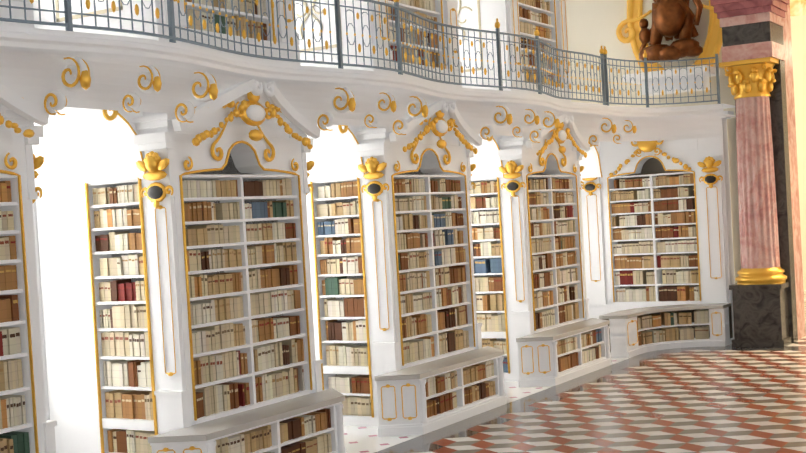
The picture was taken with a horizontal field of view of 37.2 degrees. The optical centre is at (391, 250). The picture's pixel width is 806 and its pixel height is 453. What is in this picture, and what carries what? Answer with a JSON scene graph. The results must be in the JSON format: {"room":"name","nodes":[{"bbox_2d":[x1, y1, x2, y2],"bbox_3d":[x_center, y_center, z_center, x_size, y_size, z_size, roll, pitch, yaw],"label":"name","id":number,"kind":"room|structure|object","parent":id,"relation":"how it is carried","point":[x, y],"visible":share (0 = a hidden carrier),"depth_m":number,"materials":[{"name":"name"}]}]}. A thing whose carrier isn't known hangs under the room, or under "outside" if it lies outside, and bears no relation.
{"room":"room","nodes":[
{"label":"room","id":0,"kind":"room"},
{"bbox_2d":[27,2,49,419],"bbox_3d":[-4.780,-2.279,10.788,0.500,9.600,30.600,-2,2,31],"label":"wall","id":1,"kind":"structure","parent":0,"point":[41,311],"depth_m":12.13,"materials":[{"name":"white paint"}]},
{"bbox_2d":[22,57,636,187],"bbox_3d":[-0.979,-1.287,13.963,2.539,0.928,17.103,-2,2,31],"label":"arch","id":2,"kind":"object","parent":1,"relation":"attached to","point":[80,146],"depth_m":11.73,"materials":[{"name":"white paint"}]},
{"bbox_2d":[0,25,735,141],"bbox_3d":[-1.162,-1.610,12.600,3.731,0.530,22.200,-2,2,31],"label":"balcony","id":3,"kind":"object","parent":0,"point":[33,63],"depth_m":12.01,"materials":[{"name":"white paint"}]},
{"bbox_2d":[0,0,32,27],"bbox_3d":[-4.242,-2.742,9.341,1.920,2.260,2.659,-2,2,31],"label":"bookcase","id":4,"kind":"object","parent":3,"relation":"on","point":[15,13],"visible":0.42,"depth_m":9.82,"materials":[{"name":"white paint"}]},
{"bbox_2d":[33,0,299,64],"bbox_3d":[-2.287,-3.383,12.577,1.920,3.140,2.693,-2,2,31],"label":"bookcase","id":5,"kind":"object","parent":3,"relation":"on","point":[101,8],"visible":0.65,"depth_m":12.03,"materials":[{"name":"white paint"}]},
{"bbox_2d":[0,0,720,107],"bbox_3d":[-0.588,-2.368,11.536,1.510,0.975,21.066,-2,2,31],"label":"railing","id":6,"kind":"object","parent":3,"relation":"on","point":[68,25],"visible":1,"depth_m":13.69,"materials":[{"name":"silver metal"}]},
{"bbox_2d":[295,0,461,87],"bbox_3d":[-0.281,-3.146,15.838,1.920,2.260,2.659,-2,2,31],"label":"bookcase","id":7,"kind":"object","parent":3,"relation":"on","point":[443,11],"visible":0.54,"depth_m":15.01,"materials":[{"name":"white paint"}]},
{"bbox_2d":[457,0,571,101],"bbox_3d":[1.685,-3.789,19.091,1.920,3.140,2.693,-2,2,31],"label":"bookcase","id":8,"kind":"object","parent":3,"relation":"on","point":[548,18],"visible":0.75,"depth_m":18.15,"materials":[{"name":"white paint"}]},
{"bbox_2d":[344,291,805,452],"bbox_3d":[12.614,1.121,25.846,18.000,0.001,74.000,-2,2,31],"label":"floor","id":9,"kind":"structure","parent":0,"point":[727,399],"depth_m":14.58,"materials":[{"name":"tile"}]},
{"bbox_2d":[0,83,56,452],"bbox_3d":[-4.054,0.533,9.025,2.342,3.998,2.930,-2,2,31],"label":"bookcase","id":10,"kind":"object","parent":9,"relation":"on","point":[26,426],"visible":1,"depth_m":9.56,"materials":[{"name":"white paint"}]},
{"bbox_2d":[36,79,346,452],"bbox_3d":[-2.074,0.331,12.274,2.342,3.998,2.930,-2,2,31],"label":"bookcase","id":11,"kind":"object","parent":9,"relation":"on","point":[177,298],"visible":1,"depth_m":11.77,"materials":[{"name":"white paint"}]},
{"bbox_2d":[306,100,506,436],"bbox_3d":[-0.093,0.129,15.522,2.342,3.998,2.930,-2,2,31],"label":"bookcase","id":12,"kind":"object","parent":9,"relation":"on","point":[400,350],"visible":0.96,"depth_m":14.88,"materials":[{"name":"white paint"}]},
{"bbox_2d":[470,114,611,386],"bbox_3d":[1.898,-0.074,18.788,2.342,3.998,2.930,-2,2,31],"label":"bookcase","id":13,"kind":"object","parent":9,"relation":"on","point":[539,327],"visible":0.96,"depth_m":18.07,"materials":[{"name":"white paint"}]},
{"bbox_2d":[580,111,734,357],"bbox_3d":[4.260,-0.304,20.919,2.960,4.070,2.465,-2,2,31],"label":"shelf","id":14,"kind":"object","parent":9,"relation":"on","point":[658,243],"visible":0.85,"depth_m":21.53,"materials":[{"name":"white paint"}]},
{"bbox_2d":[710,0,797,342],"bbox_3d":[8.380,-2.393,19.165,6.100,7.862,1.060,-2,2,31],"label":"pillar","id":15,"kind":"structure","parent":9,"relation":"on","point":[752,29],"depth_m":20.45,"materials":[{"name":"pink stone"}]},
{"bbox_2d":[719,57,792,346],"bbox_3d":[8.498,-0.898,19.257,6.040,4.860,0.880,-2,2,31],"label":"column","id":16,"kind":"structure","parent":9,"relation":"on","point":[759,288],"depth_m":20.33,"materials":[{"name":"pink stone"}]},
{"bbox_2d":[566,0,805,339],"bbox_3d":[8.812,-3.158,19.922,14.200,9.300,0.800,-2,2,31],"label":"wall","id":17,"kind":"structure","parent":0,"point":[592,25],"depth_m":22.07,"materials":[{"name":"white paint"},{"name":"plaster"}]},
{"bbox_2d":[616,0,722,95],"bbox_3d":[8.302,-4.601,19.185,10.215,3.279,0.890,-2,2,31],"label":"frame","id":18,"kind":"object","parent":17,"relation":"attached to","point":[708,38],"visible":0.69,"depth_m":21.36,"materials":[{"name":"gold metal"}]},
{"bbox_2d":[639,0,702,63],"bbox_3d":[4.835,-4.437,21.252,1.560,2.224,0.622,-2,2,31],"label":"statue","id":19,"kind":"object","parent":18,"relation":"in","point":[671,19],"visible":0.92,"depth_m":21.08,"materials":[{"name":"brown wood"}]},
{"bbox_2d":[790,0,805,290],"bbox_3d":[11.816,-4.118,24.892,15.200,10.600,11.856,-2,2,31],"label":"wall","id":20,"kind":"structure","parent":0,"point":[798,20],"depth_m":31.30,"materials":[{"name":"beige paint"}]}
]}

